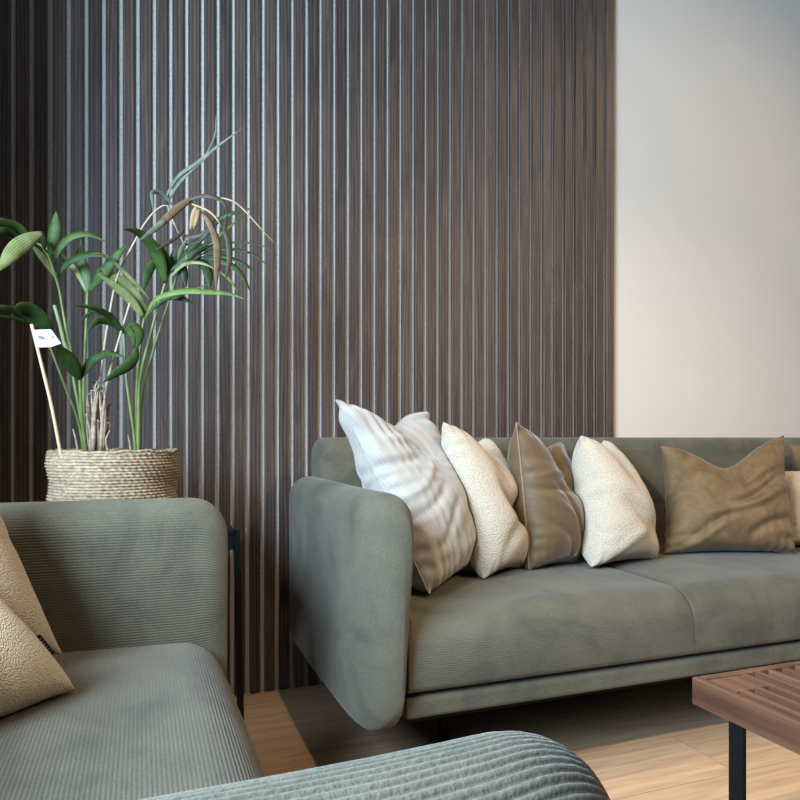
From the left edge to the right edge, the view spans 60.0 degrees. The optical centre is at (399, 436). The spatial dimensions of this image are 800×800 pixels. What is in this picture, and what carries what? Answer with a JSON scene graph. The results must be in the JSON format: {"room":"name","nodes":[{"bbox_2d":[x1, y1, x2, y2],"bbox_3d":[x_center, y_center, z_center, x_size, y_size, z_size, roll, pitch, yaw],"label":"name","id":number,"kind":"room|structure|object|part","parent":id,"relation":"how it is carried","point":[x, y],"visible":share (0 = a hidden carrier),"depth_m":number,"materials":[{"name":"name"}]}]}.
{"room":"living room","nodes":[
{"label":"living room","id":0,"kind":"room"},
{"bbox_2d":[233,679,799,799],"bbox_3d":[1.922,0.750,0.071,5.750,0.060,5.386,0,0,-21],"label":"floor","id":1,"kind":"structure","parent":0,"point":[649,742],"depth_m":1.67,"materials":[{"name":"brown wood"}]},
{"bbox_2d":[225,520,243,719],"bbox_3d":[-0.635,0.452,1.471,0.554,0.537,0.384,0,0,-21],"label":"plant stand","id":2,"kind":"object","parent":1,"relation":"on","point":[233,535],"visible":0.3,"depth_m":1.39,"materials":[{"name":"black metal"}]},
{"bbox_2d":[0,121,275,501],"bbox_3d":[-0.557,-0.238,1.463,0.560,0.841,0.292,0,0,-21],"label":"potted palm","id":3,"kind":"object","parent":2,"relation":"on","point":[95,471],"visible":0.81,"depth_m":1.40,"materials":[{"name":"plant"}]},
{"bbox_2d":[30,324,61,456],"bbox_3d":[-0.675,-0.085,1.325,0.053,0.254,0.052,0,0,-21],"label":"plant label","id":4,"kind":"object","parent":3,"relation":"on","point":[42,338],"visible":1,"depth_m":1.31,"materials":[{"name":"plastic"}]},
{"bbox_2d":[38,335,58,343],"bbox_3d":[-0.661,-0.184,1.303,0.035,0.018,0.001,0,0,-20],"label":"print","id":5,"kind":"object","parent":4,"relation":"attached to","point":[42,339],"depth_m":1.30},
{"bbox_2d":[44,448,178,501],"bbox_3d":[-0.603,0.103,1.462,0.263,0.159,0.263,0,0,-20],"label":"basket","id":6,"kind":"object","parent":3,"relation":"attached to","point":[84,473],"depth_m":1.35,"materials":[{"name":"wicker"}]},
{"bbox_3d":[-0.323,0.454,1.392,0.022,0.533,0.018,0,0,-20],"label":"leg","id":7,"kind":"part","parent":2,"relation":"part of","materials":[{"name":"black metal"}]},
{"bbox_2d":[0,498,609,799],"bbox_3d":[-0.427,0.361,0.601,0.718,0.719,1.136,0,0,-21],"label":"sofa","id":8,"kind":"object","parent":1,"relation":"on","point":[132,594],"visible":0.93,"depth_m":0.83,"materials":[{"name":"green fabric"}]},
{"bbox_2d":[0,515,61,654],"bbox_3d":[-0.592,0.161,0.917,0.131,0.309,0.270,0,0,43],"label":"throw cushion","id":9,"kind":"object","parent":8,"relation":"on","point":[16,589],"visible":0.68,"depth_m":0.94,"materials":[{"name":"beige fabric"}]},
{"bbox_2d":[0,599,74,716],"bbox_3d":[-0.536,0.235,0.757,0.184,0.167,0.315,0,0,22],"label":"throw cushion","id":10,"kind":"object","parent":8,"relation":"on","point":[29,673],"visible":1,"depth_m":0.80,"materials":[{"name":"beige fabric"}]},
{"bbox_3d":[-0.621,0.323,1.077,0.680,0.440,0.107,0,0,-20],"label":"armrest","id":11,"kind":"part","parent":8,"relation":"part of","materials":[{"name":"fabric"}]},
{"bbox_2d":[0,642,264,799],"bbox_3d":[-0.376,0.396,0.620,0.539,0.154,0.943,0,0,-20],"label":"seat cushion","id":12,"kind":"object","parent":8,"relation":"on","point":[140,720],"depth_m":0.77,"materials":[{"name":"fabric"}]},
{"bbox_3d":[-0.245,0.323,0.120,0.713,0.440,0.108,0,0,-20],"label":"armrest","id":13,"kind":"part","parent":8,"relation":"part of","materials":[{"name":"fabric"}]},
{"bbox_2d":[289,437,799,742],"bbox_3d":[0.833,0.361,1.919,2.180,0.719,0.696,0,0,-21],"label":"sofa","id":14,"kind":"object","parent":1,"relation":"on","point":[386,648],"visible":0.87,"depth_m":1.44,"materials":[{"name":"green fabric"}]},
{"bbox_3d":[-0.138,0.323,1.554,0.107,0.439,0.692,0,0,-20],"label":"armrest","id":15,"kind":"part","parent":14,"relation":"part of","materials":[{"name":"fabric"}]},
{"bbox_2d":[336,399,476,593],"bbox_3d":[0.050,0.119,1.559,0.240,0.401,0.347,0,0,34],"label":"throw cushion","id":16,"kind":"object","parent":14,"relation":"on","point":[407,460],"visible":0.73,"depth_m":1.47,"materials":[{"name":"beige fabric"}]},
{"bbox_3d":[0.103,0.618,1.629,0.034,0.205,0.034,0,0,-20],"label":"leg","id":17,"kind":"part","parent":14,"relation":"part of","materials":[{"name":"black metal"}]},
{"bbox_2d":[441,422,528,578],"bbox_3d":[0.227,0.142,1.689,0.179,0.352,0.302,0,0,27],"label":"throw cushion","id":18,"kind":"object","parent":14,"relation":"on","point":[491,488],"visible":0.83,"depth_m":1.58,"materials":[{"name":"beige fabric"}]},
{"bbox_2d":[507,422,584,570],"bbox_3d":[0.366,0.143,1.793,0.208,0.358,0.282,0,0,-4],"label":"throw cushion","id":19,"kind":"object","parent":14,"relation":"on","point":[547,505],"visible":0.75,"depth_m":1.67,"materials":[{"name":"brown fabric"}]},
{"bbox_2d":[406,559,694,693],"bbox_3d":[0.234,0.396,1.626,0.661,0.154,0.539,0,0,-20],"label":"seat cushion","id":20,"kind":"object","parent":14,"relation":"on","point":[512,627],"depth_m":1.40,"materials":[{"name":"fabric"}]},
{"bbox_3d":[0.739,0.241,2.169,2.050,0.479,0.163,0,0,-20],"label":"backrest","id":21,"kind":"part","parent":14,"relation":"part of","materials":[{"name":"fabric"}]},
{"bbox_3d":[0.839,0.502,1.902,1.990,0.040,0.604,0,0,-20],"label":"rail","id":22,"kind":"part","parent":14,"relation":"part of","materials":[{"name":"fabric"}]},
{"bbox_2d":[571,436,658,566],"bbox_3d":[0.546,0.158,1.831,0.240,0.321,0.266,0,0,-21],"label":"throw cushion","id":23,"kind":"object","parent":14,"relation":"on","point":[620,515],"visible":0.87,"depth_m":1.73,"materials":[{"name":"beige fabric"}]},
{"bbox_2d":[578,545,799,653],"bbox_3d":[0.856,0.396,1.858,0.661,0.154,0.539,0,0,-20],"label":"seat cushion","id":24,"kind":"object","parent":14,"relation":"on","point":[737,602],"depth_m":1.59,"materials":[{"name":"fabric"}]},
{"bbox_2d":[660,435,794,553],"bbox_3d":[0.928,0.157,1.946,0.424,0.324,0.179,0,0,-4],"label":"throw cushion","id":25,"kind":"object","parent":14,"relation":"on","point":[745,505],"visible":1,"depth_m":1.89,"materials":[{"name":"brown fabric"}]},
{"bbox_2d":[785,471,799,544],"bbox_3d":[1.323,0.189,2.087,0.397,0.261,0.154,0,0,-4],"label":"throw cushion","id":26,"kind":"object","parent":14,"relation":"on","point":[793,477],"visible":0.44,"depth_m":2.06,"materials":[{"name":"beige fabric"}]},
{"bbox_2d":[789,444,799,470],"bbox_3d":[1.474,0.165,2.280,0.437,0.307,0.102,0,0,-14],"label":"throw cushion","id":27,"kind":"object","parent":14,"relation":"on","point":[795,450],"visible":0.39,"depth_m":2.25,"materials":[{"name":"brown fabric"}]},
{"bbox_2d":[794,544,799,551],"bbox_3d":[1.477,0.396,2.090,0.661,0.154,0.539,0,0,-20],"label":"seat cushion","id":28,"kind":"object","parent":14,"relation":"on","point":[797,547],"depth_m":2.04,"materials":[{"name":"fabric"}]},
{"bbox_2d":[692,661,799,799],"bbox_3d":[0.887,0.530,0.599,0.620,0.380,1.050,0,0,-21],"label":"coffee table","id":29,"kind":"object","parent":1,"relation":"on","point":[764,701],"visible":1,"depth_m":0.92,"materials":[{"name":"brown wood"}]},
{"bbox_3d":[0.444,0.549,0.912,0.007,0.342,0.024,0,0,-20],"label":"leg","id":30,"kind":"part","parent":29,"relation":"part of","materials":[{"name":"black metal"}]},
{"bbox_3d":[0.603,0.359,0.492,0.012,0.038,1.050,0,0,-20],"label":"rail","id":31,"kind":"part","parent":29,"relation":"part of","materials":[{"name":"brown wood"}]},
{"bbox_3d":[0.706,0.359,1.085,0.595,0.038,0.012,0,0,-20],"label":"rail","id":32,"kind":"part","parent":29,"relation":"part of","materials":[{"name":"brown wood"}]},
{"bbox_2d":[615,0,799,436],"bbox_3d":[0.996,-0.630,2.546,5.750,2.700,0.100,0,0,-21],"label":"wall","id":33,"kind":"structure","parent":0,"point":[707,92],"depth_m":2.54,"materials":[{"name":"white paint"}]},
{"bbox_2d":[0,0,614,694],"bbox_3d":[-0.411,-0.630,1.955,2.458,2.698,0.021,0,0,-21],"label":"panelling","id":34,"kind":"object","parent":33,"relation":"attached to","point":[431,183],"visible":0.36,"depth_m":1.99,"materials":[{"name":"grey wood"}]}
]}

